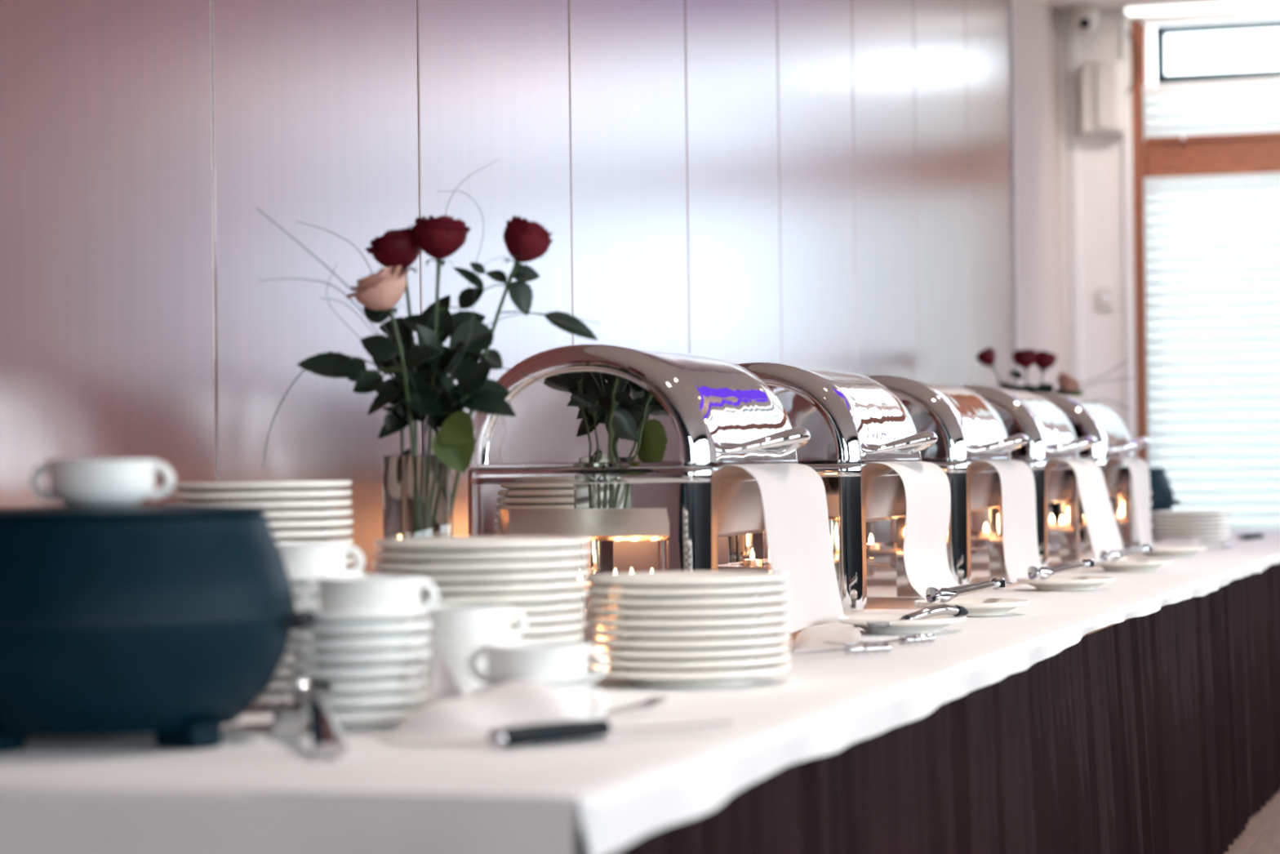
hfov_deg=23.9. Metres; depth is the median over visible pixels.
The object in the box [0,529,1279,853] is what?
tablecloth
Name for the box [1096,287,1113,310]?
thermostat
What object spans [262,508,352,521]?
plate
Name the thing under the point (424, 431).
ornamental grass
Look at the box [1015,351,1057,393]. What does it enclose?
rose
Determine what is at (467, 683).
cup
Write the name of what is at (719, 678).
plate
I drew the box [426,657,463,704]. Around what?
napkin
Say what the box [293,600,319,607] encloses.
saucer
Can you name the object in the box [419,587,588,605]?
plate
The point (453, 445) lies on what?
foliage
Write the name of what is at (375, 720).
saucer
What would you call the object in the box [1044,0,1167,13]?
ceiling
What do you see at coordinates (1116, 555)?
serving tongs
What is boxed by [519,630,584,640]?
plate
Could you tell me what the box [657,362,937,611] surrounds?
chafing dish
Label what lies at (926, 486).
napkin
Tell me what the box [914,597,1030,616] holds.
plate
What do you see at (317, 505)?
plate
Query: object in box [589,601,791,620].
plate
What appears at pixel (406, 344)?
foliage
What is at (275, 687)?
saucer
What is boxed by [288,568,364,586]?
saucer
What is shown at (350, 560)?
plate
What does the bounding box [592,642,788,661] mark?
plate
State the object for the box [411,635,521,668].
cup
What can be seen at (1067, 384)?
rose
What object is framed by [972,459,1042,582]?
napkin
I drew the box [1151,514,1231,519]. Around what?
plate
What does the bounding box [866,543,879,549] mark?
cup
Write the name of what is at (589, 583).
cup
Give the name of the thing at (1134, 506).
flame
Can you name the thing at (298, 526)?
plate
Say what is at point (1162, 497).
kettle
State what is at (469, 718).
napkin
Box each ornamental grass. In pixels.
[255,159,599,467]
[1066,360,1134,409]
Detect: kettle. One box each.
[0,504,317,752]
[1048,466,1180,541]
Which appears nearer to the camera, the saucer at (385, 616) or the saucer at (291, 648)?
the saucer at (385, 616)
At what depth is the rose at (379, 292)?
4.58 m
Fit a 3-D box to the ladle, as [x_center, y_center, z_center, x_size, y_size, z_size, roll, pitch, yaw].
[0.486,0.330,5.280,0.246,0.038,0.054,0,-1,-42]
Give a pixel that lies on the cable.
(1127, 33)
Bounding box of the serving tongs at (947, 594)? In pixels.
[925,577,1012,602]
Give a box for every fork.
[603,695,668,715]
[822,632,936,645]
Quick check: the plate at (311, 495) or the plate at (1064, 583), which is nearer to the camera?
the plate at (311, 495)
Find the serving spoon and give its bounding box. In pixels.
[290,680,347,758]
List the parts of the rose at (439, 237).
stem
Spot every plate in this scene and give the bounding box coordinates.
[163,480,351,492]
[163,498,352,511]
[164,489,351,502]
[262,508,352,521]
[268,518,353,531]
[271,527,353,541]
[276,537,354,544]
[347,556,354,564]
[373,556,588,574]
[373,567,589,585]
[374,535,590,552]
[375,546,591,563]
[411,619,585,638]
[412,608,584,627]
[416,599,585,617]
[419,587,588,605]
[420,577,587,595]
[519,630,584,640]
[586,582,788,599]
[588,570,790,588]
[588,591,789,609]
[588,612,790,630]
[588,622,790,640]
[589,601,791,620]
[589,631,791,651]
[589,652,790,671]
[589,662,790,687]
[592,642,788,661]
[838,613,966,634]
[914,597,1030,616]
[1017,575,1115,591]
[1093,559,1173,571]
[1142,546,1207,556]
[1150,518,1231,524]
[1151,510,1231,515]
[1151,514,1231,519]
[1151,522,1231,528]
[1151,526,1231,533]
[1151,530,1231,537]
[1151,534,1231,543]
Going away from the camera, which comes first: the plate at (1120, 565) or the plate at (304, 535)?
the plate at (304, 535)
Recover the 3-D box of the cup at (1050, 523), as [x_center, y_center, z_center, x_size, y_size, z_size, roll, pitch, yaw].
[1.286,0.305,9.436,0.039,0.016,0.039,-1,-1,17]
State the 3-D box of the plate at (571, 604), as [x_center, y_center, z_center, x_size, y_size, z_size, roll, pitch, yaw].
[-0.209,0.243,3.981,0.276,0.025,0.276,-1,-1,6]
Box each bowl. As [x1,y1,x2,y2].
[290,680,333,698]
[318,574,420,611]
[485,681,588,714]
[866,621,892,628]
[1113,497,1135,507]
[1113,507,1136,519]
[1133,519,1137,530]
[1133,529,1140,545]
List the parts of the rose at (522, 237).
stem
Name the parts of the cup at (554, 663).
handle, handle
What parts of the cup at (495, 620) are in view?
handle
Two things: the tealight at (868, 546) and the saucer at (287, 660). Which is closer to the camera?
the saucer at (287, 660)
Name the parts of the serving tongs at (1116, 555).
arm, arm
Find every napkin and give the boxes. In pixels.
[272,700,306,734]
[379,680,608,743]
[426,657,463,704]
[715,463,844,633]
[793,625,863,653]
[868,461,959,599]
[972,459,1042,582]
[1049,458,1126,559]
[1107,457,1152,546]
[1151,536,1201,546]
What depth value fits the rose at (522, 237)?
4.62 m
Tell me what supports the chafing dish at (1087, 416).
on the tablecloth
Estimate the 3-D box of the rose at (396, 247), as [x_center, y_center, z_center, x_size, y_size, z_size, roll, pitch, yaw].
[-0.356,0.013,4.644,0.126,0.641,0.094,-1,-1,17]
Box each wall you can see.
[0,0,1063,574]
[1058,8,1141,457]
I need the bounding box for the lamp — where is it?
[1120,0,1279,17]
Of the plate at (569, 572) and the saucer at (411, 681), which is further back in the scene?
the plate at (569, 572)
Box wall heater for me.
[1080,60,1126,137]
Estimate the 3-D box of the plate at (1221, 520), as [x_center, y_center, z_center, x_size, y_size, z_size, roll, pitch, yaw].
[1.897,0.330,10.421,0.276,0.025,0.276,-1,-1,22]
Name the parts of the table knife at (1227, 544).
blade, handle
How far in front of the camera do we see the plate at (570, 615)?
3.90 m
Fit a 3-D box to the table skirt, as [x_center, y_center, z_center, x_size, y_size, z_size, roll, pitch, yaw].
[1.365,0.739,7.377,0.078,0.692,9.704,-1,-1,17]
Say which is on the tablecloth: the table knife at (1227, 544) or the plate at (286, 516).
the table knife at (1227, 544)
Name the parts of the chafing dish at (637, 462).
leg, panel, leg, lid, leg, handle, leg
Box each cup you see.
[29,458,174,505]
[276,542,364,573]
[299,574,439,613]
[408,603,528,638]
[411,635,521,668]
[413,667,493,702]
[466,640,607,686]
[471,681,608,719]
[576,581,591,589]
[742,559,761,566]
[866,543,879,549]
[978,530,989,536]
[1048,521,1057,526]
[1111,497,1151,507]
[1112,507,1151,519]
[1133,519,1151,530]
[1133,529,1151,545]
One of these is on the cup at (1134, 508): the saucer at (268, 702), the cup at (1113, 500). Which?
the cup at (1113, 500)
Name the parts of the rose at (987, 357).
stem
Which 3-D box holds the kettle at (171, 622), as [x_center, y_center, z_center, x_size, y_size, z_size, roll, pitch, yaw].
[-0.612,0.219,3.381,0.453,0.263,0.452,0,-1,-40]
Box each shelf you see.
[717,557,874,571]
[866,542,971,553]
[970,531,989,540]
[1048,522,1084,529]
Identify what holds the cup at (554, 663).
on the cup at (580, 692)
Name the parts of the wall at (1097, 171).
corner trim, edge trim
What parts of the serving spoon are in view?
handle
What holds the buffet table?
on the floor
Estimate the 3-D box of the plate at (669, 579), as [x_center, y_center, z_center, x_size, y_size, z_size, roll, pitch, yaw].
[0.068,0.214,4.141,0.276,0.025,0.276,0,-1,-21]
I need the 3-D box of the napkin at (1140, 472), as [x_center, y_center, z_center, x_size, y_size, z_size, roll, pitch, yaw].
[1.530,0.240,9.472,0.148,0.287,0.458,-1,-1,17]
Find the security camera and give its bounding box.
[1071,4,1099,33]
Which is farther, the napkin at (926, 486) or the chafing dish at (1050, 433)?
the chafing dish at (1050, 433)
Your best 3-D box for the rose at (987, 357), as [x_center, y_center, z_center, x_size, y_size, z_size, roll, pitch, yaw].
[1.296,0.048,10.732,0.200,0.668,0.074,-1,-1,12]
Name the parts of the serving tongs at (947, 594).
arm, arm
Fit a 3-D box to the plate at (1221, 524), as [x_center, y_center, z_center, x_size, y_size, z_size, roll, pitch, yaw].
[1.897,0.345,10.421,0.276,0.025,0.276,-1,-1,3]
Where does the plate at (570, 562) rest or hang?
on the plate at (569, 572)
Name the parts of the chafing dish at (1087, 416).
leg, lid, leg, leg, handle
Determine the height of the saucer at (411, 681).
0.023 m
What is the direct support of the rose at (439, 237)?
in the vase
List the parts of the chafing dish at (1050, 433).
leg, lid, leg, leg, handle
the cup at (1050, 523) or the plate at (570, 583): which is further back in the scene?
the cup at (1050, 523)
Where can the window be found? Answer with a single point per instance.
(1206, 87)
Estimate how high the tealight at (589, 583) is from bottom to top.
0.040 m
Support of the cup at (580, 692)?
on the tablecloth
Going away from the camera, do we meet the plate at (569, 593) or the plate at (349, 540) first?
the plate at (569, 593)
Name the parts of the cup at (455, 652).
handle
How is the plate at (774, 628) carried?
on the plate at (778, 637)
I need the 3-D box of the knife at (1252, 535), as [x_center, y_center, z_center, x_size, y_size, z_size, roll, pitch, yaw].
[2.166,0.387,10.670,0.028,0.022,0.222,-1,-1,37]
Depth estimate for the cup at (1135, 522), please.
10.24 m
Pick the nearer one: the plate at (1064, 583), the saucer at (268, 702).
the saucer at (268, 702)
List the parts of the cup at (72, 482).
handle, handle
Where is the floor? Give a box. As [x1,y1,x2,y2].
[1224,790,1279,853]
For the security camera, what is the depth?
13.23 m
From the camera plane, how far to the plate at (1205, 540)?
10.34 m
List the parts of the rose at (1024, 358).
stem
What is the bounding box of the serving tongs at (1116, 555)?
[1099,544,1156,561]
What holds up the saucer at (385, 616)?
on the saucer at (407, 625)
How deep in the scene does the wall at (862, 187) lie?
6.23 m
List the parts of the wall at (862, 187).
panel, panel, panel, panel, panel, panel, panel, panel, panel, trim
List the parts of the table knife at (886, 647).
blade, handle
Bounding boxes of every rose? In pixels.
[297,265,442,455]
[365,226,450,455]
[390,215,485,454]
[447,215,598,512]
[975,346,1010,388]
[1008,348,1038,392]
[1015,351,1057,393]
[1053,372,1084,395]
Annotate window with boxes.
[1130,8,1279,529]
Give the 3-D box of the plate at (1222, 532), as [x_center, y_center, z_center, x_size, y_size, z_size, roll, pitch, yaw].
[1.897,0.373,10.421,0.276,0.025,0.276,0,-1,-32]
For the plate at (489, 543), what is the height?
0.025 m
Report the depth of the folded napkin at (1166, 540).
9.86 m
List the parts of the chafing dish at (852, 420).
leg, leg, lid, leg, handle, leg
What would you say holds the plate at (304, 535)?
on the plate at (349, 540)
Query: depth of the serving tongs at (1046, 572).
6.85 m
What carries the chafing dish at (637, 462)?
on the tablecloth
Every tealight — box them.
[576,577,591,589]
[742,547,761,566]
[866,534,879,549]
[978,523,989,536]
[1048,514,1057,526]
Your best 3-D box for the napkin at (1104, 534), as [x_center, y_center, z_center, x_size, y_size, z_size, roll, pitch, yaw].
[1.228,0.234,8.419,0.194,0.292,0.470,-1,-1,17]
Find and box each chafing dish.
[467,344,810,623]
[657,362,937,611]
[865,375,1028,585]
[890,384,1097,569]
[970,391,1150,555]
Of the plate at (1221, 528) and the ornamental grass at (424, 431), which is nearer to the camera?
the ornamental grass at (424, 431)
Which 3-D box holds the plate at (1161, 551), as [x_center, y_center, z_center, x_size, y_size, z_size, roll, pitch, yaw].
[1.594,0.375,9.100,0.224,0.027,0.224,-1,-1,17]
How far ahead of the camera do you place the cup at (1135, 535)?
10.24 m
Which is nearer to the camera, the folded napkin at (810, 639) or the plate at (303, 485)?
the plate at (303, 485)
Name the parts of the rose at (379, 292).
stem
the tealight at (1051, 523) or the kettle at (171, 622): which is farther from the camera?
the tealight at (1051, 523)
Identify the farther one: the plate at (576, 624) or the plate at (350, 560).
the plate at (350, 560)
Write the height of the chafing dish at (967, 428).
0.501 m
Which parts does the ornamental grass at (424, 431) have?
blade, blade, blade, blade, blade, blade, blade, blade, blade, blade, blade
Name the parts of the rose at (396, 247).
stem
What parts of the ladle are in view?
handle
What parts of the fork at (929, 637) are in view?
handle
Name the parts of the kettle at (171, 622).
lid, handle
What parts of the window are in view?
frame, pull cord, ladder cord, transom rail, pane, transom sash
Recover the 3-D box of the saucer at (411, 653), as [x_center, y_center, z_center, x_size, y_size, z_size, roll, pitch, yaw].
[-0.324,0.271,3.522,0.162,0.023,0.162,0,-1,-29]
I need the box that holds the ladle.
[866,604,968,628]
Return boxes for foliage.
[371,335,437,454]
[398,361,516,473]
[415,333,479,428]
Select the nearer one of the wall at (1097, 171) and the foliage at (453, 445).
the foliage at (453, 445)
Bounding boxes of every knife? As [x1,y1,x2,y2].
[487,719,733,746]
[795,642,892,654]
[1207,542,1231,548]
[1236,533,1268,540]
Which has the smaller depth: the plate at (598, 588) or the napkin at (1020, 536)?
the plate at (598, 588)
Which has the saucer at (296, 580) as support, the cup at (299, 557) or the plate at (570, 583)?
the cup at (299, 557)
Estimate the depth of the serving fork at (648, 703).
3.62 m
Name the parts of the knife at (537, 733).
handle, blade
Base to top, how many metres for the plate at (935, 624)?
0.027 m
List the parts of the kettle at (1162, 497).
handle, lid, handle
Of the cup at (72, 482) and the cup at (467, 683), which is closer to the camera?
the cup at (72, 482)
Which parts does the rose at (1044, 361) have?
stem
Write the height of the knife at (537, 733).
0.023 m
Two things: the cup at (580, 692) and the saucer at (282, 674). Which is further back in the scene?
the saucer at (282, 674)
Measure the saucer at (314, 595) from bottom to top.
0.023 m
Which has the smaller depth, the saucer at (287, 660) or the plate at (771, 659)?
the saucer at (287, 660)
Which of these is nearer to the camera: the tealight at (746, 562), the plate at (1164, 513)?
the tealight at (746, 562)
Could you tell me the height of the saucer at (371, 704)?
0.023 m
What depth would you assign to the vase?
4.59 m
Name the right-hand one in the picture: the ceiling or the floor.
the floor
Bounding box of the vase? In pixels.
[382,454,452,559]
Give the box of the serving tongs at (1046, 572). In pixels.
[1027,558,1100,579]
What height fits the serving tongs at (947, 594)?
0.039 m
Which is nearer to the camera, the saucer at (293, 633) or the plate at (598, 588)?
the saucer at (293, 633)
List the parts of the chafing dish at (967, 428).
leg, lid, leg, leg, handle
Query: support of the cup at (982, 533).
on the tealight at (982, 533)
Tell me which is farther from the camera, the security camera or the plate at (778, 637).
the security camera
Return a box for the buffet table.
[574,564,1271,828]
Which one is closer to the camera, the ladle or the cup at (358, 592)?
the cup at (358, 592)
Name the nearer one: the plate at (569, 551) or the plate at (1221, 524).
the plate at (569, 551)
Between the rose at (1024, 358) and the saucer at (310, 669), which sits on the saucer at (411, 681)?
the saucer at (310, 669)
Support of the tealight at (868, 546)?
on the chafing dish at (967, 428)
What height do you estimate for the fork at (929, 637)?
0.016 m
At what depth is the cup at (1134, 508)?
10.24 m
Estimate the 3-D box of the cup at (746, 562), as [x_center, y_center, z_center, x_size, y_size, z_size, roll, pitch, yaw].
[0.232,0.281,6.234,0.039,0.016,0.039,-1,-1,17]
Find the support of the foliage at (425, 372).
in the vase
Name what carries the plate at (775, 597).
on the plate at (780, 606)
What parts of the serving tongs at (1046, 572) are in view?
arm, arm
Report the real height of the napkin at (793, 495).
0.287 m
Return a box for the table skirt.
[575,563,1279,853]
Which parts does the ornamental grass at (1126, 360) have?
blade, blade, blade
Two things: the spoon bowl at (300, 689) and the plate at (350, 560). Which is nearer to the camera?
the spoon bowl at (300, 689)
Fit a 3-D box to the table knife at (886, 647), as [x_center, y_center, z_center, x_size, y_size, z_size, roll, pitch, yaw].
[0.314,0.344,4.662,0.181,0.016,0.018,0,-1,-33]
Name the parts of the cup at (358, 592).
handle, handle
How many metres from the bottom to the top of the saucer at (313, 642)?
0.023 m
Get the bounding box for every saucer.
[255,693,306,711]
[262,681,293,694]
[271,667,306,681]
[278,654,309,667]
[284,640,308,654]
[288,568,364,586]
[288,630,311,640]
[288,660,427,683]
[288,674,427,697]
[289,632,429,654]
[291,586,319,600]
[291,646,431,669]
[292,688,429,712]
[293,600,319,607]
[293,617,431,639]
[296,605,426,625]
[301,702,426,729]
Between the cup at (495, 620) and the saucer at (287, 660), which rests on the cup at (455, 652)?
the cup at (495, 620)
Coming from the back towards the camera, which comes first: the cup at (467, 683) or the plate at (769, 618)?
the plate at (769, 618)
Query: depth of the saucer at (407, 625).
3.47 m
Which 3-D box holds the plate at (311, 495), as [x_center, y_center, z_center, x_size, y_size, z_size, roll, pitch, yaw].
[-0.563,0.107,4.453,0.276,0.025,0.276,0,-1,-37]
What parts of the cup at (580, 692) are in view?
handle, handle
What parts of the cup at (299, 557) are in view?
handle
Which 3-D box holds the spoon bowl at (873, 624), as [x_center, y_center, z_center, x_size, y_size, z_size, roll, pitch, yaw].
[0.417,0.342,5.217,0.052,0.013,0.060,-1,-1,17]
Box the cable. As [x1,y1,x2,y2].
[1125,30,1138,94]
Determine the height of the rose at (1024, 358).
0.660 m
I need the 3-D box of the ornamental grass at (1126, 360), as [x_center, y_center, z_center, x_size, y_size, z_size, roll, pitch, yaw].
[1.581,0.071,10.748,0.361,0.615,0.008,-1,-1,1]
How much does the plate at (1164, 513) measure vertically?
0.025 m
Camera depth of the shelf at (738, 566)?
6.16 m
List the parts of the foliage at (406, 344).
stem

